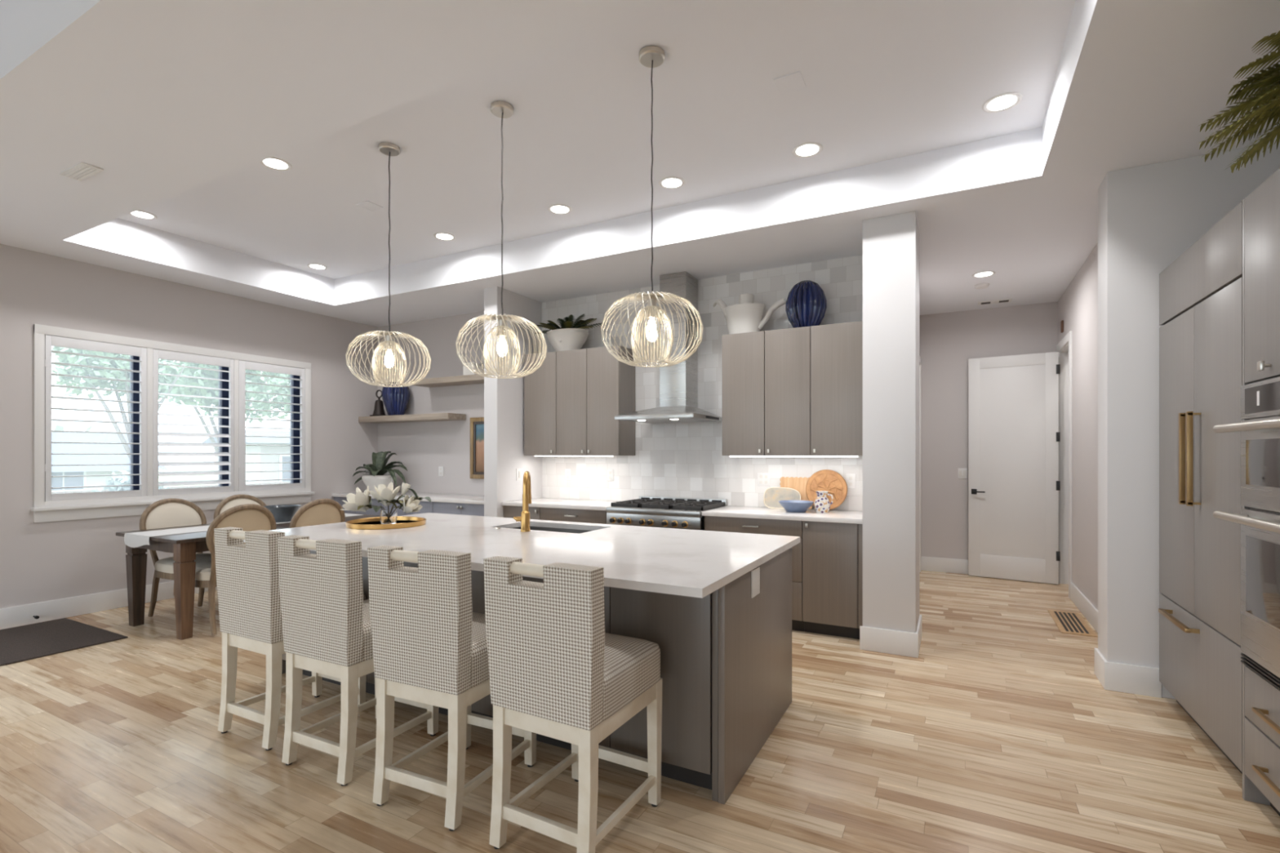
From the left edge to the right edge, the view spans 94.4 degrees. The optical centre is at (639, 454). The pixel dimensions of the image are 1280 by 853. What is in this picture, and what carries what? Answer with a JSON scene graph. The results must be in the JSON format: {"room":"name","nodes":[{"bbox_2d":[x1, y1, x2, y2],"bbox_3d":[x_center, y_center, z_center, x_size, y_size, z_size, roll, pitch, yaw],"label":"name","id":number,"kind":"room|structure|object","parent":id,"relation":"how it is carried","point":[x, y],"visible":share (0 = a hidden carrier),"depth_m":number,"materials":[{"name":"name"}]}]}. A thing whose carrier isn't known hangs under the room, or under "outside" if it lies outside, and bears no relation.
{"room":"kitchen","nodes":[
{"label":"kitchen","id":0,"kind":"room"},
{"bbox_2d":[0,244,377,608],"bbox_3d":[-5.815,-0.760,3.548,0.200,4.300,10.020,0,0,28],"label":"wall","id":1,"kind":"structure","parent":0,"point":[47,561],"depth_m":5.30,"materials":[{"name":"grey paint"}]},
{"bbox_2d":[44,334,146,501],"bbox_3d":[-4.799,-0.304,5.250,0.086,1.388,0.707,0,0,28],"label":"window shutter","id":2,"kind":"object","parent":1,"relation":"attached to","point":[50,340],"visible":1,"depth_m":5.22,"materials":[{"name":"white paint"}]},
{"bbox_2d":[0,580,217,629],"bbox_3d":[-4.616,1.308,5.578,0.016,0.165,3.730,0,0,28],"label":"baseboard","id":3,"kind":"structure","parent":1,"relation":"attached to","point":[18,615],"depth_m":5.09,"materials":[{"name":"white paint"}]},
{"bbox_2d":[129,355,139,490],"bbox_3d":[-4.912,-0.305,5.316,0.060,1.420,0.730,0,0,28],"label":"window","id":4,"kind":"structure","parent":1,"relation":"in","point":[134,397],"depth_m":5.58,"materials":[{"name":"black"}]},
{"bbox_2d":[31,324,315,522],"bbox_3d":[-4.421,-0.257,5.922,0.080,1.637,2.410,0,0,28],"label":"trim","id":5,"kind":"structure","parent":1,"relation":"attached to","point":[44,511],"depth_m":5.56,"materials":[{"name":"white paint"}]},
{"bbox_2d":[152,348,234,495],"bbox_3d":[-4.446,-0.304,5.918,0.083,1.388,0.716,0,0,28],"label":"window shutter","id":6,"kind":"object","parent":1,"relation":"attached to","point":[157,354],"visible":1,"depth_m":5.88,"materials":[{"name":"white paint"}]},
{"bbox_2d":[218,366,228,486],"bbox_3d":[-4.562,-0.305,5.976,0.060,1.420,0.763,0,0,28],"label":"window","id":7,"kind":"structure","parent":1,"relation":"in","point":[222,375],"depth_m":6.25,"materials":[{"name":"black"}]},
{"bbox_2d":[238,360,304,491],"bbox_3d":[-4.087,-0.304,6.593,0.086,1.388,0.725,0,0,28],"label":"window shutter","id":8,"kind":"object","parent":1,"relation":"attached to","point":[243,365],"visible":1,"depth_m":6.53,"materials":[{"name":"white paint"}]},
{"bbox_2d":[290,374,299,483],"bbox_3d":[-4.205,-0.305,6.649,0.060,1.420,0.762,0,0,28],"label":"window","id":9,"kind":"structure","parent":1,"relation":"in","point":[295,408],"depth_m":6.92,"materials":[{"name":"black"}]},
{"bbox_2d":[484,286,542,517],"bbox_3d":[-1.327,-0.142,6.259,0.170,3.065,0.725,0,0,28],"label":"wall","id":10,"kind":"structure","parent":0,"point":[504,398],"depth_m":6.03,"materials":[{"name":"white paint"}]},
{"bbox_2d":[546,328,589,351],"bbox_3d":[-0.751,-1.163,6.171,0.494,0.226,0.322,0,0,28],"label":"plant pot","id":11,"kind":"object","parent":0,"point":[561,339],"depth_m":6.05,"materials":[{"name":"white ceramic"}]},
{"bbox_2d":[377,254,862,511],"bbox_3d":[-0.711,-0.142,6.428,6.120,3.065,0.150,0,0,28],"label":"wall","id":12,"kind":"structure","parent":0,"point":[671,460],"depth_m":5.95,"materials":[{"name":"tile"}]},
{"bbox_2d":[358,413,466,423],"bbox_3d":[-2.827,-0.445,7.302,1.557,0.070,0.283,0,0,28],"label":"floating shelf","id":13,"kind":"object","parent":12,"relation":"attached to","point":[434,416],"visible":1,"depth_m":7.12,"materials":[{"name":"grey wood"}]},
{"bbox_2d":[382,382,409,415],"bbox_3d":[-3.052,-0.685,7.414,0.327,0.410,0.330,0,0,28],"label":"ribbed vase","id":14,"kind":"object","parent":13,"relation":"on","point":[395,399],"visible":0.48,"depth_m":7.30,"materials":[{"name":"ceramic"}]},
{"bbox_2d":[410,374,484,387],"bbox_3d":[-1.990,-0.863,6.858,1.557,0.065,0.283,0,0,28],"label":"floating shelf","id":15,"kind":"object","parent":12,"relation":"attached to","point":[468,379],"visible":0.43,"depth_m":6.87,"materials":[{"name":"grey wood"}]},
{"bbox_2d":[470,417,484,479],"bbox_3d":[-1.833,-0.075,6.916,0.380,0.720,0.030,0,0,28],"label":"framed picture","id":16,"kind":"object","parent":12,"relation":"attached to","point":[477,424],"visible":0.53,"depth_m":6.96,"materials":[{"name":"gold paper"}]},
{"bbox_2d":[524,351,556,455],"bbox_3d":[-0.965,-0.520,6.268,0.412,1.060,0.365,0,0,28],"label":"upper cabinet","id":17,"kind":"object","parent":12,"relation":"attached to","point":[540,386],"visible":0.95,"depth_m":6.12,"materials":[{"name":"beige laminate"}]},
{"bbox_2d":[556,345,635,455],"bbox_3d":[-0.455,-0.520,5.998,0.735,1.060,0.365,0,0,28],"label":"upper cabinet","id":18,"kind":"object","parent":12,"relation":"attached to","point":[593,387],"visible":1,"depth_m":5.85,"materials":[{"name":"beige laminate"}]},
{"bbox_2d":[534,314,607,351],"bbox_3d":[-0.715,-1.228,6.139,0.809,0.354,0.345,0,0,28],"label":"potted plant","id":19,"kind":"object","parent":18,"relation":"on","point":[567,337],"visible":0.95,"depth_m":6.05,"materials":[{"name":"white ceramic"}]},
{"bbox_2d":[614,271,721,423],"bbox_3d":[0.274,-0.987,5.421,0.764,1.371,0.700,0,0,28],"label":"range hood","id":20,"kind":"object","parent":12,"relation":"attached to","point":[678,383],"visible":0.93,"depth_m":5.46,"materials":[{"name":"silver metal"}]},
{"bbox_2d":[721,326,810,455],"bbox_3d":[1.127,-0.520,5.159,0.762,1.060,0.365,0,0,28],"label":"upper cabinet","id":21,"kind":"object","parent":12,"relation":"attached to","point":[766,375],"visible":0.98,"depth_m":5.01,"materials":[{"name":"beige laminate"}]},
{"bbox_2d":[712,293,786,334],"bbox_3d":[0.959,-1.230,5.241,0.660,0.360,0.232,0,0,28],"label":"watering can","id":22,"kind":"object","parent":21,"relation":"on","point":[744,317],"visible":0.91,"depth_m":5.17,"materials":[{"name":"white ceramic"}]},
{"bbox_2d":[785,280,826,328],"bbox_3d":[1.404,-1.256,5.017,0.334,0.412,0.334,0,0,28],"label":"ribbed vase","id":23,"kind":"object","parent":21,"relation":"on","point":[806,303],"visible":0.87,"depth_m":4.90,"materials":[{"name":"ceramic"}]},
{"bbox_2d":[810,320,862,455],"bbox_3d":[1.659,-0.520,4.877,0.438,1.060,0.365,0,0,28],"label":"upper cabinet","id":24,"kind":"object","parent":12,"relation":"attached to","point":[836,349],"visible":0.82,"depth_m":4.74,"materials":[{"name":"beige laminate"}]},
{"bbox_2d":[0,0,1279,327],"bbox_3d":[-0.747,-2.353,2.434,10.400,1.355,12.800,0,0,28],"label":"ceiling","id":25,"kind":"structure","parent":0,"point":[180,104],"depth_m":3.37,"materials":[{"name":"white paint"}]},
{"bbox_2d":[59,162,103,181],"bbox_3d":[-3.302,-1.669,3.506,0.300,0.012,0.100,0,0,28],"label":"ceiling vent","id":26,"kind":"object","parent":25,"relation":"in","point":[81,171],"visible":1,"depth_m":3.49,"materials":[{"name":"white plastic"}]},
{"bbox_2d":[259,156,292,170],"bbox_3d":[-2.467,-1.966,4.014,0.192,0.007,0.192,0,0,28],"label":"recessed light","id":27,"kind":"object","parent":25,"relation":"in","point":[275,163],"visible":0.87,"depth_m":4.02,"materials":[{"name":"white"}]},
{"bbox_2d":[345,142,431,386],"bbox_3d":[-1.606,-1.205,3.801,0.503,1.526,0.504,0,0,36],"label":"pendant lamp","id":28,"kind":"object","parent":25,"relation":"hanging from","point":[389,149],"visible":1,"depth_m":3.78,"materials":[{"name":"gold metal"}]},
{"bbox_2d":[381,332,397,351],"bbox_3d":[-1.606,-0.723,3.801,0.100,0.105,0.100,0,0,28],"label":"socket","id":29,"kind":"object","parent":28,"relation":"attached to","point":[388,342],"depth_m":3.78,"materials":[{"name":"silver metal"}]},
{"bbox_2d":[455,101,546,378],"bbox_3d":[-0.782,-1.205,3.364,0.503,1.526,0.504,0,0,36],"label":"pendant lamp","id":30,"kind":"object","parent":25,"relation":"hanging from","point":[502,109],"visible":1,"depth_m":3.34,"materials":[{"name":"gold"}]},
{"bbox_2d":[493,315,511,337],"bbox_3d":[-0.782,-0.723,3.364,0.100,0.105,0.100,0,0,28],"label":"socket","id":31,"kind":"object","parent":30,"relation":"attached to","point":[503,331],"depth_m":3.34,"materials":[{"name":"silver metal"}]},
{"bbox_2d":[600,45,703,367],"bbox_3d":[0.059,-1.205,2.917,0.503,1.526,0.504,0,0,36],"label":"pendant lamp","id":32,"kind":"object","parent":25,"relation":"hanging from","point":[650,56],"visible":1,"depth_m":2.89,"materials":[{"name":"gold"}]},
{"bbox_2d":[642,294,662,319],"bbox_3d":[0.059,-0.723,2.917,0.100,0.105,0.100,0,0,28],"label":"socket","id":33,"kind":"object","parent":32,"relation":"attached to","point":[646,297],"depth_m":2.89,"materials":[{"name":"silver metal"}]},
{"bbox_2d":[658,176,684,189],"bbox_3d":[0.231,-1.966,4.298,0.192,0.007,0.192,0,0,28],"label":"recessed light","id":34,"kind":"object","parent":25,"relation":"in","point":[672,182],"visible":1,"depth_m":4.29,"materials":[{"name":"white"}]},
{"bbox_2d":[773,71,805,93],"bbox_3d":[0.793,-1.967,3.139,0.140,0.006,0.140,0,0,28],"label":"sprinkler cover","id":35,"kind":"object","parent":25,"relation":"attached to","point":[789,82],"visible":1,"depth_m":3.13,"materials":[{"name":"white paint"}]},
{"bbox_2d":[791,142,822,157],"bbox_3d":[1.083,-1.966,3.835,0.192,0.007,0.192,0,0,28],"label":"recessed light","id":36,"kind":"object","parent":25,"relation":"in","point":[808,149],"visible":1,"depth_m":3.83,"materials":[{"name":"white"}]},
{"bbox_2d":[982,92,1022,112],"bbox_3d":[2.026,-1.966,3.318,0.192,0.007,0.192,0,0,28],"label":"recessed light","id":37,"kind":"object","parent":25,"relation":"in","point":[1004,101],"visible":1,"depth_m":3.31,"materials":[{"name":"white"}]},
{"bbox_2d":[0,570,1279,852],"bbox_3d":[-0.747,1.450,2.434,10.400,0.120,12.800,0,0,28],"label":"floor","id":38,"kind":"structure","parent":0,"point":[1002,735],"depth_m":2.62,"materials":[{"name":"brown wood"}]},
{"bbox_2d":[0,617,128,666],"bbox_3d":[-4.638,1.384,4.242,1.110,0.010,1.150,0,0,28],"label":"door mat","id":39,"kind":"object","parent":38,"relation":"on","point":[37,640],"visible":1,"depth_m":4.45,"materials":[{"name":"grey fabric"}]},
{"bbox_2d":[139,497,211,617],"bbox_3d":[-3.908,0.887,5.138,0.626,0.999,0.516,0,0,26],"label":"dining chair","id":40,"kind":"object","parent":38,"relation":"on","point":[171,512],"visible":0.51,"depth_m":5.15,"materials":[{"name":"fabric"}]},
{"bbox_2d":[146,502,201,529],"bbox_3d":[-4.122,0.625,5.242,0.085,0.400,0.437,0,0,26],"label":"cushion","id":41,"kind":"object","parent":40,"relation":"on","point":[158,515],"depth_m":5.23,"materials":[{"name":"beige fabric"}]},
{"bbox_2d":[173,503,275,635],"bbox_3d":[-3.341,0.887,4.788,0.626,0.999,0.516,0,0,28],"label":"dining chair","id":42,"kind":"object","parent":38,"relation":"on","point":[248,517],"visible":0.26,"depth_m":4.57,"materials":[{"name":"beige fabric"}]},
{"bbox_2d":[213,494,266,519],"bbox_3d":[-3.644,0.887,5.636,0.626,0.999,0.516,0,0,29],"label":"dining chair","id":43,"kind":"object","parent":38,"relation":"on","point":[231,501],"visible":0.12,"depth_m":5.72,"materials":[{"name":"beige fabric"}]},
{"bbox_2d":[219,498,260,514],"bbox_3d":[-3.853,0.625,5.751,0.085,0.400,0.437,0,0,29],"label":"cushion","id":44,"kind":"object","parent":43,"relation":"on","point":[226,504],"depth_m":5.70,"materials":[{"name":"beige fabric"}]},
{"bbox_2d":[115,513,379,639],"bbox_3d":[-3.382,1.010,5.416,0.950,0.760,1.900,0,0,28],"label":"dining table","id":45,"kind":"object","parent":38,"relation":"on","point":[184,547],"visible":0.41,"depth_m":4.54,"materials":[{"name":"brown wood"}]},
{"bbox_2d":[124,513,363,547],"bbox_3d":[-3.484,0.678,5.436,0.400,0.104,1.861,0,0,28],"label":"table runner","id":46,"kind":"object","parent":45,"relation":"on","point":[133,540],"visible":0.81,"depth_m":4.70,"materials":[{"name":"white fabric"}]},
{"bbox_2d":[263,504,301,522],"bbox_3d":[-3.343,0.552,5.542,0.310,0.145,0.310,0,0,28],"label":"serving bowl","id":47,"kind":"object","parent":46,"relation":"on","point":[281,513],"visible":0.83,"depth_m":5.47,"materials":[{"name":"grey"}]},
{"bbox_2d":[213,527,365,750],"bbox_3d":[-1.800,0.880,3.104,0.456,1.020,0.552,0,0,27],"label":"bar stool","id":48,"kind":"object","parent":38,"relation":"on","point":[247,574],"visible":0.6,"depth_m":2.86,"materials":[{"name":"beige fabric"}]},
{"bbox_2d":[288,498,345,528],"bbox_3d":[-3.047,0.887,5.341,0.626,0.999,0.516,0,0,27],"label":"dining chair","id":49,"kind":"object","parent":38,"relation":"on","point":[321,511],"visible":0.29,"depth_m":5.19,"materials":[{"name":"beige fabric"}]},
{"bbox_2d":[333,496,381,515],"bbox_3d":[-3.223,0.951,7.302,0.852,0.878,0.652,0,0,28],"label":"base cabinet","id":50,"kind":"object","parent":38,"relation":"on","point":[340,500],"visible":0.03,"depth_m":6.98,"materials":[{"name":"grey wood"}]},
{"bbox_2d":[331,491,484,504],"bbox_3d":[-2.495,0.493,6.916,2.504,0.035,0.652,0,0,28],"label":"countertop","id":51,"kind":"structure","parent":50,"relation":"on","point":[435,497],"depth_m":6.69,"materials":[{"name":"white stone"}]},
{"bbox_2d":[352,451,408,493],"bbox_3d":[-3.183,0.218,7.265,0.974,0.516,0.364,0,0,28],"label":"potted plant","id":52,"kind":"object","parent":51,"relation":"on","point":[376,471],"visible":0.85,"depth_m":7.20,"materials":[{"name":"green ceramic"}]},
{"bbox_2d":[361,474,394,493],"bbox_3d":[-3.212,0.363,7.284,0.489,0.224,0.319,0,0,28],"label":"plant pot","id":53,"kind":"object","parent":52,"relation":"on","point":[370,480],"depth_m":7.15,"materials":[{"name":"white ceramic"}]},
{"bbox_2d":[277,534,438,786],"bbox_3d":[-1.299,0.880,2.804,0.456,1.020,0.552,0,0,27],"label":"bar stool","id":54,"kind":"object","parent":38,"relation":"on","point":[326,618],"visible":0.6,"depth_m":2.56,"materials":[{"name":"fabric"}]},
{"bbox_2d":[381,499,433,515],"bbox_3d":[-2.480,0.951,6.908,0.825,0.878,0.652,0,0,28],"label":"base cabinet","id":55,"kind":"object","parent":38,"relation":"on","point":[428,507],"visible":0.09,"depth_m":6.54,"materials":[{"name":"grey wood"}]},
{"bbox_2d":[367,545,536,831],"bbox_3d":[-0.759,0.880,2.506,0.456,1.020,0.552,0,0,25],"label":"bar stool","id":56,"kind":"object","parent":38,"relation":"on","point":[429,646],"visible":0.84,"depth_m":2.27,"materials":[{"name":"fabric"}]},
{"bbox_2d":[433,502,484,515],"bbox_3d":[-1.750,0.951,6.521,0.820,0.878,0.652,0,0,28],"label":"base cabinet","id":57,"kind":"object","parent":38,"relation":"on","point":[474,509],"visible":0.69,"depth_m":6.26,"materials":[{"name":"grey wood"}]},
{"bbox_2d":[503,505,540,519],"bbox_3d":[-1.033,0.951,6.138,0.452,0.878,0.657,0,0,28],"label":"base cabinet","id":58,"kind":"object","parent":38,"relation":"on","point":[510,512],"visible":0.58,"depth_m":5.89,"materials":[{"name":"grey laminate"}]},
{"bbox_2d":[281,547,791,804],"bbox_3d":[-0.705,0.951,3.564,2.985,0.879,1.164,0,0,28],"label":"kitchen island","id":59,"kind":"object","parent":38,"relation":"on","point":[726,654],"visible":0.28,"depth_m":2.51,"materials":[{"name":"beige laminate"}]},
{"bbox_2d":[243,512,799,598],"bbox_3d":[-0.754,0.493,3.477,3.010,0.034,1.513,0,0,28],"label":"island countertop","id":60,"kind":"structure","parent":59,"relation":"on","point":[696,563],"depth_m":3.12,"materials":[{"name":"white stone"}]},
{"bbox_2d":[345,516,426,529],"bbox_3d":[-1.709,0.460,4.002,0.500,0.032,0.500,0,0,28],"label":"serving tray","id":61,"kind":"object","parent":60,"relation":"on","point":[369,523],"visible":0.95,"depth_m":3.93,"materials":[{"name":"gold mirror"}]},
{"bbox_2d":[379,509,397,524],"bbox_3d":[-1.702,0.421,4.016,0.110,0.095,0.110,0,0,28],"label":"glass vase","id":62,"kind":"object","parent":61,"relation":"on","point":[387,517],"visible":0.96,"depth_m":3.97,"materials":[{"name":"white"}]},
{"bbox_2d":[340,485,385,511],"bbox_3d":[-1.857,0.333,3.954,0.291,0.250,0.220,0,0,16],"label":"flower","id":63,"kind":"object","parent":62,"relation":"in","point":[359,501],"visible":0.98,"depth_m":3.92,"materials":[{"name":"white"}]},
{"bbox_2d":[368,482,402,510],"bbox_3d":[-1.725,0.322,4.024,0.194,0.269,0.231,0,0,28],"label":"flower","id":64,"kind":"object","parent":62,"relation":"in","point":[384,494],"visible":0.93,"depth_m":3.97,"materials":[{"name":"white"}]},
{"bbox_2d":[385,494,422,513],"bbox_3d":[-1.588,0.364,3.999,0.253,0.187,0.147,0,0,18],"label":"flower","id":65,"kind":"object","parent":62,"relation":"in","point":[409,506],"visible":0.98,"depth_m":3.98,"materials":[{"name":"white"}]},
{"bbox_2d":[513,471,531,531],"bbox_3d":[-0.735,0.291,3.736,0.104,0.370,0.182,0,0,-3],"label":"faucet","id":66,"kind":"object","parent":60,"relation":"on","point":[524,518],"visible":1,"depth_m":3.66,"materials":[{"name":"gold metal"}]},
{"bbox_2d":[751,566,759,598],"bbox_3d":[0.529,0.584,2.711,0.006,0.123,0.115,0,0,28],"label":"outlet","id":67,"kind":"object","parent":59,"relation":"attached to","point":[755,573],"depth_m":2.70,"materials":[{"name":"white plastic"}]},
{"bbox_2d":[483,555,662,852],"bbox_3d":[-0.221,0.880,2.230,0.456,1.020,0.552,0,0,29],"label":"bar stool","id":68,"kind":"object","parent":38,"relation":"on","point":[555,672],"visible":1,"depth_m":2.02,"materials":[{"name":"fabric"}]},
{"bbox_2d":[540,507,606,524],"bbox_3d":[-0.501,0.951,5.852,0.750,0.878,0.664,0,0,28],"label":"base cabinet","id":69,"kind":"object","parent":38,"relation":"on","point":[587,516],"visible":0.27,"depth_m":5.57,"materials":[{"name":"grey laminate"}]},
{"bbox_2d":[502,497,617,511],"bbox_3d":[-0.695,0.493,5.960,1.223,0.035,0.655,0,0,28],"label":"countertop","id":70,"kind":"structure","parent":69,"relation":"on","point":[573,504],"depth_m":5.79,"materials":[{"name":"white stone"}]},
{"bbox_2d":[605,495,727,530],"bbox_3d":[0.238,0.902,5.415,0.914,0.975,0.742,0,0,28],"label":"gas range","id":71,"kind":"object","parent":38,"relation":"on","point":[677,513],"visible":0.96,"depth_m":5.21,"materials":[{"name":"silver metal"}]},
{"bbox_2d":[704,515,804,631],"bbox_3d":[1.036,0.951,5.037,0.810,0.878,0.664,0,0,28],"label":"base cabinet","id":72,"kind":"object","parent":38,"relation":"on","point":[741,525],"visible":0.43,"depth_m":4.67,"materials":[{"name":"grey laminate"}]},
{"bbox_2d":[702,505,862,524],"bbox_3d":[1.234,0.493,4.936,1.281,0.035,0.655,0,0,28],"label":"countertop","id":73,"kind":"structure","parent":72,"relation":"on","point":[746,512],"depth_m":4.75,"materials":[{"name":"white stone"}]},
{"bbox_2d":[763,487,800,509],"bbox_3d":[1.245,0.382,5.196,0.331,0.190,0.046,0,0,28],"label":"board","id":74,"kind":"object","parent":73,"relation":"on","point":[771,496],"visible":0.76,"depth_m":5.21,"materials":[{"name":"beige paint"}]},
{"bbox_2d":[779,476,812,509],"bbox_3d":[1.365,0.335,5.188,0.284,0.275,0.054,0,0,28],"label":"cutting board","id":75,"kind":"object","parent":73,"relation":"on","point":[799,484],"visible":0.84,"depth_m":5.18,"materials":[{"name":"brown wood"}]},
{"bbox_2d":[778,500,813,512],"bbox_3d":[1.300,0.433,4.936,0.286,0.085,0.286,0,0,28],"label":"serving bowl","id":76,"kind":"object","parent":73,"relation":"on","point":[793,506],"visible":1,"depth_m":4.85,"materials":[{"name":"blue ceramic"}]},
{"bbox_2d":[813,490,833,513],"bbox_3d":[1.490,0.388,4.841,0.130,0.175,0.130,0,0,-17],"label":"jug","id":77,"kind":"object","parent":73,"relation":"on","point":[821,504],"visible":1,"depth_m":4.80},
{"bbox_2d":[805,469,847,509],"bbox_3d":[1.588,0.300,5.053,0.344,0.342,0.069,0,0,30],"label":"board","id":78,"kind":"object","parent":73,"relation":"on","point":[826,480],"visible":0.74,"depth_m":5.04,"materials":[{"name":"brown wood"}]},
{"bbox_2d":[802,520,862,639],"bbox_3d":[1.591,0.951,4.746,0.440,0.878,0.657,0,0,28],"label":"base cabinet","id":79,"kind":"object","parent":38,"relation":"on","point":[833,552],"visible":0.9,"depth_m":4.48,"materials":[{"name":"grey laminate"}]},
{"bbox_2d":[1047,609,1097,636],"bbox_3d":[3.562,1.386,4.902,0.230,0.007,0.760,0,0,28],"label":"floor vent","id":80,"kind":"object","parent":38,"relation":"in","point":[1073,623],"visible":1,"depth_m":4.86,"materials":[{"name":"brown wood"}]},
{"bbox_2d":[1158,201,1242,773],"bbox_3d":[2.975,0.180,2.744,0.735,2.420,1.100,0,0,28],"label":"refrigerator","id":81,"kind":"object","parent":38,"relation":"on","point":[1201,291],"visible":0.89,"depth_m":2.76,"materials":[{"name":"grey laminate"}]},
{"bbox_2d":[1242,168,1279,815],"bbox_3d":[2.530,0.180,1.889,0.720,2.420,0.820,0,0,28],"label":"tall cabinet","id":82,"kind":"object","parent":38,"relation":"on","point":[1261,207],"visible":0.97,"depth_m":2.24,"materials":[{"name":"grey laminate"}]},
{"bbox_2d":[1197,31,1279,173],"bbox_3d":[2.411,-1.247,1.921,0.822,0.434,0.863,0,0,-25],"label":"potted palm","id":83,"kind":"object","parent":82,"relation":"on","point":[1267,97],"visible":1,"depth_m":2.09,"materials":[{"name":"green plant"}]},
{"bbox_2d":[1213,508,1279,689],"bbox_3d":[2.468,0.525,1.922,0.671,0.622,0.840,0,0,28],"label":"wall oven","id":84,"kind":"object","parent":82,"relation":"in","point":[1260,528],"visible":1,"depth_m":2.23,"materials":[{"name":"silver metal"}]},
{"bbox_2d":[1213,377,1279,512],"bbox_3d":[2.468,-0.035,1.922,0.671,0.482,0.840,0,0,28],"label":"speed oven","id":85,"kind":"object","parent":82,"relation":"in","point":[1260,401],"visible":1,"depth_m":2.23,"materials":[{"name":"silver metal"}]},
{"bbox_2d":[862,210,919,632],"bbox_3d":[1.862,-0.142,4.381,0.345,3.065,0.515,0,0,28],"label":"wall column","id":86,"kind":"structure","parent":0,"point":[891,243],"depth_m":4.16,"materials":[{"name":"white paint"}]},
{"bbox_2d":[859,614,921,657],"bbox_3d":[1.862,1.308,4.381,0.377,0.165,0.547,0,0,28],"label":"baseboard","id":87,"kind":"structure","parent":86,"relation":"attached to","point":[873,639],"depth_m":4.14,"materials":[{"name":"white paint"}]},
{"bbox_2d":[919,315,919,355],"bbox_3d":[2.598,-0.142,5.912,0.210,3.065,2.880,0,0,28],"label":"wall","id":88,"kind":"structure","parent":0,"point":[919,315],"depth_m":7.13,"materials":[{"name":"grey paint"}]},
{"bbox_2d":[919,355,920,572],"bbox_3d":[3.020,0.125,6.689,0.228,2.530,1.010,0,0,28],"label":"trim","id":89,"kind":"structure","parent":88,"relation":"attached to","point":[919,355],"depth_m":7.01,"materials":[{"name":"white paint"}]},
{"bbox_2d":[920,301,1057,559],"bbox_3d":[4.037,-0.142,6.864,3.100,3.065,0.150,0,0,28],"label":"wall","id":90,"kind":"structure","parent":0,"point":[948,340],"depth_m":6.96,"materials":[{"name":"grey paint"}]},
{"bbox_2d":[920,556,968,573],"bbox_3d":[3.962,1.308,6.809,1.360,0.165,0.016,0,0,28],"label":"baseboard","id":91,"kind":"structure","parent":90,"relation":"attached to","point":[927,563],"depth_m":6.99,"materials":[{"name":"white paint"}]},
{"bbox_2d":[1057,242,1097,609],"bbox_3d":[3.888,-0.142,5.035,0.150,3.065,3.220,0,0,28],"label":"wall","id":92,"kind":"structure","parent":0,"point":[1077,306],"depth_m":5.16,"materials":[{"name":"grey paint"}]},
{"bbox_2d":[968,351,1060,584],"bbox_3d":[4.109,0.144,6.541,0.857,2.475,0.096,0,0,35],"label":"door","id":93,"kind":"structure","parent":92,"relation":"in","point":[1014,435],"depth_m":6.54,"materials":[{"name":"white paint"}]},
{"bbox_2d":[1056,330,1071,598],"bbox_3d":[4.418,0.100,6.056,0.168,2.580,0.880,0,0,28],"label":"trim","id":94,"kind":"structure","parent":92,"relation":"attached to","point":[1064,347],"depth_m":6.36,"materials":[{"name":"white paint"}]},
{"bbox_2d":[1070,582,1161,697],"bbox_3d":[3.470,1.308,4.591,0.261,0.165,2.596,0,0,28],"label":"baseboard","id":95,"kind":"structure","parent":92,"relation":"attached to","point":[1113,676],"depth_m":3.48,"materials":[{"name":"white paint"}]},
{"bbox_2d":[1097,141,1279,698],"bbox_3d":[3.271,-0.142,3.393,1.000,3.065,0.260,0,0,28],"label":"wall","id":96,"kind":"structure","parent":0,"point":[1148,215],"depth_m":3.45,"materials":[{"name":"white paint"}]},
{"label":"outside","id":97,"kind":"structure","parent":0,"visible":0},
{"bbox_2d":[158,469,214,488],"bbox_3d":[-19.743,2.190,16.131,130.000,0.200,130.000,0,0,28],"label":"ground","id":98,"kind":"structure","parent":97,"point":[186,477],"depth_m":52.88,"materials":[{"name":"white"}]},
{"bbox_2d":[51,431,168,493],"bbox_3d":[-30.418,0.890,28.018,9.000,4.200,10.000,0,0,28],"label":"house","id":99,"kind":"structure","parent":98,"relation":"on","point":[64,482],"depth_m":28.56,"materials":[{"name":"grey"}]},
{"bbox_2d":[51,346,184,459],"bbox_3d":[-12.383,-0.636,14.256,2.532,5.463,2.626,0,0,28],"label":"tree","id":100,"kind":"object","parent":98,"relation":"on","point":[64,358],"visible":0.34,"depth_m":13.64,"materials":[{"name":"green plant"}]},
{"bbox_2d":[91,470,168,492],"bbox_3d":[-9.745,0.975,11.625,1.563,1.332,1.474,0,0,-14],"label":"shrub","id":101,"kind":"object","parent":98,"relation":"on","point":[117,480],"visible":0.1,"depth_m":11.40,"materials":[{"name":"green plant"}]},
{"bbox_2d":[167,361,278,457],"bbox_3d":[-12.303,-0.696,17.533,3.349,5.583,3.065,0,0,28],"label":"tree","id":102,"kind":"object","parent":98,"relation":"on","point":[187,371],"visible":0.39,"depth_m":16.70,"materials":[{"name":"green plant"}]},
{"bbox_2d":[202,430,290,484],"bbox_3d":[-14.121,0.690,26.732,8.000,3.400,8.000,0,0,43],"label":"house","id":103,"kind":"structure","parent":98,"relation":"on","point":[249,440],"depth_m":22.26,"materials":[{"name":"grey"}]},
{"bbox_2d":[248,371,290,421],"bbox_3d":[-9.345,-0.534,16.713,2.810,5.259,3.114,0,0,-30],"label":"tree","id":104,"kind":"object","parent":98,"relation":"on","point":[266,388],"visible":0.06,"depth_m":15.77,"materials":[{"name":"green plant"}]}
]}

